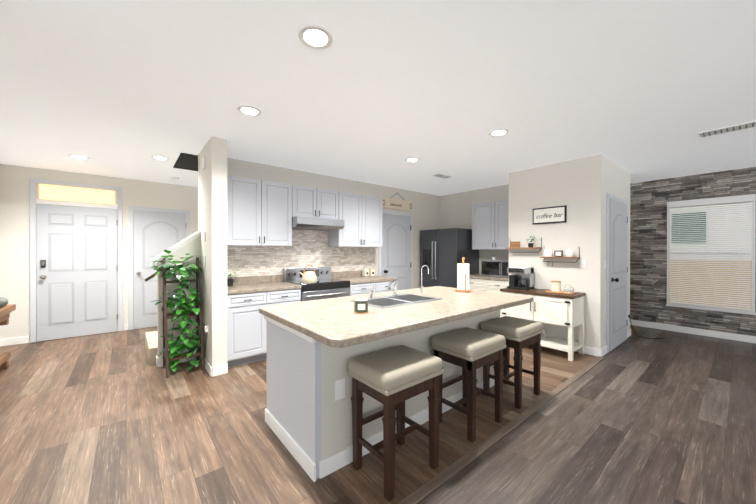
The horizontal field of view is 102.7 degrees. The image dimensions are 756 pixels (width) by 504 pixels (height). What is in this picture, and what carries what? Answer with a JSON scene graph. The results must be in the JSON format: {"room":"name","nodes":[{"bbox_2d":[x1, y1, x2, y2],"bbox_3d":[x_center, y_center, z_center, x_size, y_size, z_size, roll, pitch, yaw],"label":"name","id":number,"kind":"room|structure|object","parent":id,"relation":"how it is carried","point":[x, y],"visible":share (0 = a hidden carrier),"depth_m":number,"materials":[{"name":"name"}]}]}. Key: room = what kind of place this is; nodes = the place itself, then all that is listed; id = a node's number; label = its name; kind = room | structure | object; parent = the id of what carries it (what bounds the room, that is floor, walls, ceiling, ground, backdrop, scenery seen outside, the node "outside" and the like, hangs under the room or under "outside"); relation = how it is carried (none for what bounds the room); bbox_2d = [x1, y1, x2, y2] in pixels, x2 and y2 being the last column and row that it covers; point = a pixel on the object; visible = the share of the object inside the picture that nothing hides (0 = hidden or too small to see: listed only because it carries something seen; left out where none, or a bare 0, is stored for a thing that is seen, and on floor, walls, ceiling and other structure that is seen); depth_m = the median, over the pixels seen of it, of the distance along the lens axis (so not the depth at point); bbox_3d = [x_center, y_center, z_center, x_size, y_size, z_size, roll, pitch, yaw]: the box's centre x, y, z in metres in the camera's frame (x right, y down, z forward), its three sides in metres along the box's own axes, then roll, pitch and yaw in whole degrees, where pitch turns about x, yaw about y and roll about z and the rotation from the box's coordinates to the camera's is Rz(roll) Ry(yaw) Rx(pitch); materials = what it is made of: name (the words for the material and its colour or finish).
{"room":"kitchen","nodes":[
{"label":"kitchen","id":0,"kind":"room"},
{"bbox_2d":[0,164,197,342],"bbox_3d":[-4.223,0.041,5.172,3.090,2.550,0.120,0,0,-40],"label":"wall","id":1,"kind":"structure","parent":0,"point":[14,240],"depth_m":4.38,"materials":[{"name":"paint"}]},
{"bbox_2d":[29,178,122,342],"bbox_3d":[-4.632,0.120,4.687,1.030,2.395,0.106,0,0,-40],"label":"door","id":2,"kind":"structure","parent":1,"relation":"attached to","point":[76,251],"depth_m":4.67,"materials":[{"name":"white wood"}]},
{"bbox_2d":[128,206,189,329],"bbox_3d":[-3.834,0.268,5.347,0.890,2.095,0.106,0,0,-40],"label":"door","id":3,"kind":"structure","parent":1,"relation":"attached to","point":[157,231],"depth_m":5.24,"materials":[{"name":"white wood"}]},
{"bbox_2d":[200,136,227,366],"bbox_3d":[-1.925,0.047,3.523,0.150,2.550,0.690,0,0,-40],"label":"wall","id":4,"kind":"structure","parent":0,"point":[213,220],"depth_m":3.27,"materials":[{"name":"paint"}]},
{"bbox_2d":[202,156,204,169],"bbox_3d":[-2.013,-1.028,3.492,0.019,0.140,0.100,0,0,-40],"label":"fire alarm","id":5,"kind":"object","parent":4,"relation":"attached to","point":[203,162],"visible":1,"depth_m":3.45,"materials":[{"name":"white plastic"}]},
{"bbox_2d":[203,324,208,373],"bbox_3d":[-1.895,1.061,3.322,0.063,0.516,0.103,0,0,-40],"label":"outlet","id":6,"kind":"object","parent":4,"relation":"attached to","point":[207,329],"visible":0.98,"depth_m":3.33,"materials":[{"name":"white plastic"}]},
{"bbox_2d":[199,355,213,376],"bbox_3d":[-1.983,1.272,3.470,0.019,0.100,0.705,0,0,-40],"label":"baseboard","id":7,"kind":"structure","parent":4,"relation":"attached to","point":[208,367],"depth_m":3.29,"materials":[{"name":"white wood"}]},
{"bbox_2d":[151,153,439,357],"bbox_3d":[-0.588,0.041,5.154,5.250,2.550,0.180,0,0,-40],"label":"wall","id":8,"kind":"structure","parent":0,"point":[426,211],"depth_m":4.49,"materials":[{"name":"paint"}]},
{"bbox_2d":[144,267,166,281],"bbox_3d":[-2.529,0.247,3.447,0.218,0.174,0.041,0,0,-40],"label":"stair handrail","id":9,"kind":"object","parent":8,"relation":"attached to","point":[149,277],"visible":0.52,"depth_m":3.41,"materials":[{"name":"brown wood"}]},
{"bbox_2d":[156,356,195,366],"bbox_3d":[-2.387,1.272,3.603,0.405,0.100,0.045,0,0,-40],"label":"baseboard","id":10,"kind":"structure","parent":8,"relation":"attached to","point":[159,361],"depth_m":3.50,"materials":[{"name":"white wood"}]},
{"bbox_2d":[227,175,298,245],"bbox_3d":[-1.580,-0.505,4.030,0.887,0.850,0.336,0,0,-40],"label":"upper cabinet","id":11,"kind":"object","parent":8,"relation":"attached to","point":[261,212],"depth_m":3.87,"materials":[{"name":"grey paint"}]},
{"bbox_2d":[231,271,361,282],"bbox_3d":[-1.072,0.378,4.659,2.598,0.100,0.020,0,0,-40],"label":"backsplash","id":12,"kind":"structure","parent":8,"relation":"attached to","point":[337,275],"depth_m":4.27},
{"bbox_2d":[227,229,373,280],"bbox_3d":[-1.078,-0.027,4.666,2.608,0.910,0.008,0,0,-40],"label":"tile backsplash","id":13,"kind":"structure","parent":8,"relation":"attached to","point":[309,247],"depth_m":4.56,"materials":[{"name":"beige tile"}]},
{"bbox_2d":[292,216,344,230],"bbox_3d":[-0.944,-0.406,4.454,0.746,0.145,0.496,0,0,-40],"label":"range hood","id":14,"kind":"object","parent":8,"relation":"attached to","point":[310,223],"visible":0.84,"depth_m":4.26,"materials":[{"name":"silver metal"}]},
{"bbox_2d":[299,185,338,218],"bbox_3d":[-0.994,-0.707,4.514,0.748,0.450,0.336,0,0,-40],"label":"upper cabinet","id":15,"kind":"object","parent":8,"relation":"attached to","point":[313,202],"depth_m":4.40,"materials":[{"name":"grey paint"}]},
{"bbox_2d":[328,191,381,246],"bbox_3d":[-0.389,-0.509,5.015,0.937,0.850,0.336,0,0,-40],"label":"upper cabinet","id":16,"kind":"object","parent":8,"relation":"attached to","point":[362,214],"depth_m":4.87,"materials":[{"name":"grey paint"}]},
{"bbox_2d":[378,210,412,289],"bbox_3d":[0.382,0.266,5.811,0.890,2.095,0.106,0,0,-40],"label":"door","id":17,"kind":"structure","parent":8,"relation":"attached to","point":[395,255],"depth_m":5.83,"materials":[{"name":"white wood"}]},
{"bbox_2d":[381,193,412,210],"bbox_3d":[0.380,-0.989,5.856,0.840,0.324,0.018,0,0,-40],"label":"blessed sign","id":18,"kind":"object","parent":8,"relation":"attached to","point":[405,205],"visible":0.92,"depth_m":5.84,"materials":[{"name":"beige wood"}]},
{"bbox_2d":[0,325,755,503],"bbox_3d":[0.791,1.354,2.951,11.000,0.060,12.000,0,0,-40],"label":"floor","id":19,"kind":"structure","parent":0,"point":[110,418],"depth_m":2.17,"materials":[{"name":"brown wood"}]},
{"bbox_2d":[0,304,15,369],"bbox_3d":[-3.955,0.974,2.905,0.332,0.700,1.580,0,0,-40],"label":"console table","id":20,"kind":"object","parent":19,"relation":"on","point":[6,310],"visible":1,"depth_m":3.40,"materials":[{"name":"brown wood"}]},
{"bbox_2d":[0,297,7,306],"bbox_3d":[-4.291,0.552,3.365,0.230,0.137,0.230,0,0,-40],"label":"decor","id":21,"kind":"object","parent":20,"relation":"on","point":[3,302],"visible":1,"depth_m":3.39,"materials":[{"name":"grey ceramic"}]},
{"bbox_2d":[145,331,157,364],"bbox_3d":[-1.668,0.082,4.962,3.380,2.470,0.920,0,0,-40],"label":"stair","id":22,"kind":"structure","parent":19,"relation":"on","point":[151,341],"depth_m":3.70,"materials":[{"name":"carpet"}]},
{"bbox_2d":[146,249,203,377],"bbox_3d":[-2.246,0.650,3.364,0.531,1.356,0.418,0,0,-40],"label":"plant","id":23,"kind":"object","parent":19,"relation":"on","point":[179,350],"visible":1,"depth_m":3.37,"materials":[{"name":"green plant"}]},
{"bbox_2d":[227,287,300,367],"bbox_3d":[-1.537,0.896,3.877,0.878,0.850,0.636,0,0,-40],"label":"base cabinet","id":24,"kind":"object","parent":19,"relation":"on","point":[248,297],"depth_m":3.51,"materials":[{"name":"grey paint"}]},
{"bbox_2d":[227,283,300,294],"bbox_3d":[-1.533,0.451,3.872,0.884,0.040,0.646,0,0,-40],"label":"countertop","id":25,"kind":"structure","parent":24,"relation":"on","point":[236,286],"depth_m":3.78,"materials":[{"name":"beige stone"}]},
{"bbox_2d":[227,269,239,285],"bbox_3d":[-1.895,0.324,3.843,0.262,0.209,0.176,0,0,-40],"label":"potted plant","id":26,"kind":"object","parent":25,"relation":"on","point":[230,281],"visible":0.81,"depth_m":3.79,"materials":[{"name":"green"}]},
{"bbox_2d":[283,266,349,300],"bbox_3d":[-0.876,0.776,4.369,0.758,1.085,0.687,0,0,-40],"label":"range","id":27,"kind":"object","parent":19,"relation":"on","point":[325,286],"visible":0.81,"depth_m":4.26,"materials":[{"name":"silver metal"}]},
{"bbox_2d":[300,265,316,282],"bbox_3d":[-0.958,0.292,4.135,0.251,0.240,0.210,0,0,-40],"label":"kettle","id":28,"kind":"object","parent":27,"relation":"on","point":[308,276],"visible":1,"depth_m":4.08,"materials":[{"name":"beige ceramic"}]},
{"bbox_2d":[349,279,397,295],"bbox_3d":[-0.243,0.892,4.948,0.946,0.850,0.636,0,0,-40],"label":"base cabinet","id":29,"kind":"object","parent":19,"relation":"on","point":[355,288],"depth_m":4.64,"materials":[{"name":"grey paint"}]},
{"bbox_2d":[342,275,390,282],"bbox_3d":[-0.239,0.447,4.943,0.952,0.040,0.646,0,0,-40],"label":"countertop","id":30,"kind":"structure","parent":29,"relation":"on","point":[353,278],"depth_m":4.87,"materials":[{"name":"beige stone"}]},
{"bbox_2d":[362,268,369,276],"bbox_3d":[-0.214,0.354,5.261,0.090,0.140,0.094,0,0,-40],"label":"canister","id":31,"kind":"object","parent":30,"relation":"on","point":[368,272],"depth_m":5.24,"materials":[{"name":"beige ceramic"}]},
{"bbox_2d":[370,268,374,275],"bbox_3d":[-0.114,0.353,5.344,0.090,0.140,0.094,0,0,-40],"label":"canister","id":32,"kind":"object","parent":30,"relation":"on","point":[372,271],"depth_m":5.30,"materials":[{"name":"beige ceramic"}]},
{"bbox_2d":[260,309,501,481],"bbox_3d":[0.188,0.899,2.733,2.135,0.850,0.825,0,0,-40],"label":"kitchen island","id":33,"kind":"object","parent":19,"relation":"on","point":[314,347],"depth_m":1.96,"materials":[{"name":"paint"}]},
{"bbox_2d":[259,286,532,348],"bbox_3d":[0.274,0.452,2.644,2.224,0.045,1.190,0,0,-40],"label":"island countertop","id":34,"kind":"structure","parent":33,"relation":"on","point":[332,322],"depth_m":2.19,"materials":[{"name":"beige stone"}]},
{"bbox_2d":[353,299,368,313],"bbox_3d":[-0.120,0.386,2.167,0.112,0.088,0.114,0,0,-40],"label":"candle","id":35,"kind":"object","parent":34,"relation":"on","point":[360,306],"visible":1,"depth_m":2.12,"materials":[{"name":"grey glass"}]},
{"bbox_2d":[455,257,471,292],"bbox_3d":[0.920,0.242,3.262,0.170,0.367,0.170,0,0,-40],"label":"paper towel","id":36,"kind":"object","parent":34,"relation":"on","point":[463,277],"visible":1,"depth_m":3.21,"materials":[{"name":"white paper"}]},
{"bbox_2d":[347,345,443,500],"bbox_3d":[0.110,0.990,1.867,0.480,0.675,0.380,0,0,-40],"label":"stool","id":37,"kind":"object","parent":19,"relation":"on","point":[392,379],"visible":1,"depth_m":1.79,"materials":[{"name":"fabric"}]},
{"bbox_2d":[420,228,478,287],"bbox_3d":[1.401,0.435,6.061,0.781,1.755,0.910,0,0,-40],"label":"fridge","id":38,"kind":"object","parent":19,"relation":"on","point":[443,252],"visible":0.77,"depth_m":5.77,"materials":[{"name":"black metal"}]},
{"bbox_2d":[431,327,505,442],"bbox_3d":[0.707,0.988,2.361,0.480,0.675,0.380,0,0,-40],"label":"stool","id":39,"kind":"object","parent":19,"relation":"on","point":[469,351],"visible":0.79,"depth_m":2.26,"materials":[{"name":"wood"}]},
{"bbox_2d":[469,274,508,316],"bbox_3d":[2.052,0.870,5.370,0.663,0.890,0.976,0,0,-40],"label":"base cabinet","id":40,"kind":"object","parent":19,"relation":"on","point":[479,282],"visible":0.31,"depth_m":5.13,"materials":[{"name":"beige wood"}]},
{"bbox_2d":[481,260,508,277],"bbox_3d":[2.137,0.284,5.307,0.418,0.277,0.520,0,0,-40],"label":"microwave","id":41,"kind":"object","parent":40,"relation":"on","point":[495,268],"visible":0.69,"depth_m":5.18,"materials":[{"name":"silver metal"}]},
{"bbox_2d":[398,357,604,503],"bbox_3d":[0.270,1.325,1.690,6.590,0.007,0.060,0,0,-40],"label":"transition strip","id":42,"kind":"object","parent":19,"relation":"on","point":[428,487],"depth_m":2.07,"materials":[{"name":"wood"}]},
{"bbox_2d":[481,316,542,408],"bbox_3d":[1.243,0.987,2.811,0.480,0.675,0.380,0,0,-40],"label":"stool","id":43,"kind":"object","parent":19,"relation":"on","point":[518,334],"visible":0.79,"depth_m":2.72,"materials":[{"name":"fabric"}]},
{"bbox_2d":[500,288,585,360],"bbox_3d":[2.211,0.925,4.124,0.475,0.790,0.930,0,0,-40],"label":"buffet","id":44,"kind":"object","parent":19,"relation":"on","point":[563,310],"visible":0.71,"depth_m":3.87,"materials":[{"name":"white wood"}]},
{"bbox_2d":[507,266,533,289],"bbox_3d":[2.053,0.372,4.361,0.264,0.310,0.270,0,0,-40],"label":"coffee maker","id":45,"kind":"object","parent":44,"relation":"on","point":[521,278],"visible":1,"depth_m":4.29,"materials":[{"name":"black metal"}]},
{"bbox_2d":[541,328,545,338],"bbox_3d":[2.209,1.065,4.162,0.170,0.235,0.170,0,0,-40],"label":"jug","id":46,"kind":"object","parent":44,"relation":"in","point":[543,335],"visible":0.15,"depth_m":4.09,"materials":[{"name":"grey ceramic"}]},
{"bbox_2d":[545,281,577,294],"bbox_3d":[2.387,0.456,3.937,0.230,0.145,0.310,0,0,-40],"label":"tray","id":47,"kind":"object","parent":44,"relation":"on","point":[555,286],"visible":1,"depth_m":3.94,"materials":[{"name":"white ceramic"}]},
{"bbox_2d":[0,0,755,195],"bbox_3d":[0.791,-1.266,2.942,11.000,0.080,12.000,0,0,-40],"label":"ceiling","id":48,"kind":"structure","parent":0,"point":[377,92],"depth_m":2.24,"materials":[{"name":"paint"}]},
{"bbox_2d":[68,154,89,159],"bbox_3d":[-3.862,-1.227,3.908,0.196,0.006,0.196,0,0,-40],"label":"recessed light","id":49,"kind":"object","parent":48,"relation":"in","point":[78,156],"visible":1,"depth_m":3.89,"materials":[{"name":"white plastic"}]},
{"bbox_2d":[151,155,168,159],"bbox_3d":[-2.843,-1.227,3.946,0.196,0.006,0.196,0,0,-40],"label":"recessed light","id":50,"kind":"object","parent":48,"relation":"in","point":[159,157],"visible":0.98,"depth_m":3.92,"materials":[{"name":"white plastic"}]},
{"bbox_2d":[173,153,197,170],"bbox_3d":[-2.050,-1.225,4.589,1.680,0.010,0.840,0,0,-40],"label":"ceiling vent","id":51,"kind":"object","parent":48,"relation":"attached to","point":[185,161],"depth_m":4.12,"materials":[{"name":"black metal"}]},
{"bbox_2d":[237,105,261,115],"bbox_3d":[-1.114,-1.222,2.625,0.196,0.006,0.196,0,0,-40],"label":"recessed light","id":52,"kind":"object","parent":48,"relation":"in","point":[248,110],"visible":1,"depth_m":2.61,"materials":[{"name":"white plastic"}]},
{"bbox_2d":[298,25,332,49],"bbox_3d":[-0.354,-1.219,1.722,0.196,0.006,0.196,0,0,-40],"label":"recessed light","id":53,"kind":"object","parent":48,"relation":"in","point":[318,37],"visible":1,"depth_m":1.71,"materials":[{"name":"white plastic"}]},
{"bbox_2d":[405,157,419,161],"bbox_3d":[0.461,-1.227,4.032,0.196,0.006,0.196,0,0,-40],"label":"recessed light","id":54,"kind":"object","parent":48,"relation":"in","point":[413,159],"visible":0.96,"depth_m":4.01,"materials":[{"name":"white plastic"}]},
{"bbox_2d":[432,173,451,178],"bbox_3d":[1.039,-1.226,4.886,0.320,0.013,0.160,0,0,-40],"label":"ceiling vent","id":55,"kind":"object","parent":48,"relation":"in","point":[440,175],"visible":0.98,"depth_m":4.88,"materials":[{"name":"white plastic"}]},
{"bbox_2d":[489,129,508,136],"bbox_3d":[1.240,-1.224,3.105,0.196,0.006,0.196,0,0,-40],"label":"recessed light","id":56,"kind":"object","parent":48,"relation":"in","point":[497,132],"visible":1,"depth_m":3.09,"materials":[{"name":"white plastic"}]},
{"bbox_2d":[699,121,755,137],"bbox_3d":[3.483,-1.219,3.014,0.180,0.013,0.380,0,0,-40],"label":"ceiling vent","id":57,"kind":"object","parent":48,"relation":"in","point":[728,129],"visible":0.98,"depth_m":3.00,"materials":[{"name":"white plastic"}]},
{"bbox_2d":[440,184,508,273],"bbox_3d":[2.049,0.038,5.992,0.120,2.550,1.950,0,0,-40],"label":"wall","id":58,"kind":"structure","parent":0,"point":[455,210],"depth_m":6.15,"materials":[{"name":"paint"}]},
{"bbox_2d":[472,200,508,249],"bbox_3d":[2.183,-0.470,5.443,0.363,0.850,0.924,0,0,-40],"label":"upper cabinet","id":59,"kind":"object","parent":58,"relation":"attached to","point":[490,225],"visible":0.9,"depth_m":5.41,"materials":[{"name":"grey paint"}]},
{"bbox_2d":[509,154,629,348],"bbox_3d":[3.018,0.042,4.756,1.560,2.550,1.190,0,0,-40],"label":"wall","id":60,"kind":"structure","parent":0,"point":[580,188],"depth_m":4.10,"materials":[{"name":"paint"}]},
{"bbox_2d":[505,236,541,252],"bbox_3d":[2.141,-0.110,4.465,0.160,0.234,0.480,0,0,-40],"label":"shelf","id":61,"kind":"object","parent":60,"relation":"attached to","point":[513,245],"visible":1,"depth_m":4.41,"materials":[{"name":"brown wood"}]},
{"bbox_2d":[533,205,566,224],"bbox_3d":[2.402,-0.516,4.251,0.028,0.230,0.440,0,0,-40],"label":"coffee sign","id":62,"kind":"object","parent":60,"relation":"attached to","point":[550,211],"visible":1,"depth_m":4.22,"materials":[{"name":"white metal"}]},
{"bbox_2d":[536,213,561,218],"bbox_3d":[2.398,-0.510,4.232,0.002,0.060,0.348,0,0,-40],"label":"lettering","id":63,"kind":"object","parent":62,"relation":"attached to","point":[549,216],"visible":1,"depth_m":4.23,"materials":[{"name":"black paint"}]},
{"bbox_2d":[540,247,579,265],"bbox_3d":[2.455,0.060,4.095,0.148,0.275,0.450,0,0,-40],"label":"shelf","id":64,"kind":"object","parent":60,"relation":"attached to","point":[569,253],"visible":1,"depth_m":4.07,"materials":[{"name":"brown wood"}]},
{"bbox_2d":[579,260,585,268],"bbox_3d":[2.671,0.160,3.943,0.011,0.120,0.080,0,0,-40],"label":"switch","id":65,"kind":"object","parent":60,"relation":"attached to","point":[582,264],"visible":1,"depth_m":3.94,"materials":[{"name":"white plastic"}]},
{"bbox_2d":[575,346,602,356],"bbox_3d":[2.419,1.269,4.254,0.019,0.100,1.205,0,0,-40],"label":"baseboard","id":66,"kind":"structure","parent":60,"relation":"attached to","point":[587,350],"depth_m":3.85,"materials":[{"name":"white wood"}]},
{"bbox_2d":[606,193,627,352],"bbox_3d":[3.418,0.272,4.247,1.025,2.095,0.106,0,0,-40],"label":"door","id":67,"kind":"structure","parent":60,"relation":"attached to","point":[616,269],"depth_m":4.13,"materials":[{"name":"white wood"}]},
{"bbox_2d":[627,311,663,338],"bbox_3d":[4.115,1.117,4.645,0.323,0.399,0.383,0,0,-40],"label":"power cord","id":68,"kind":"object","parent":60,"relation":"attached to","point":[628,315],"visible":0.98,"depth_m":4.67,"materials":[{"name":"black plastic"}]},
{"bbox_2d":[630,167,755,335],"bbox_3d":[5.375,0.043,4.558,0.120,2.550,8.640,0,0,-40],"label":"stone wall","id":69,"kind":"structure","parent":0,"point":[649,200],"depth_m":5.12,"materials":[{"name":"grey stone"}]},
{"bbox_2d":[630,319,755,342],"bbox_3d":[5.362,1.268,4.474,0.015,0.100,8.520,0,0,-40],"label":"baseboard","id":70,"kind":"structure","parent":69,"relation":"attached to","point":[724,335],"depth_m":4.81,"materials":[{"name":"white wood"}]},
{"bbox_2d":[666,194,755,314],"bbox_3d":[5.128,0.035,4.704,0.074,1.745,0.950,0,0,-40],"label":"window","id":71,"kind":"structure","parent":69,"relation":"in","point":[711,242],"depth_m":4.67,"materials":[{"name":"white"}]}
]}

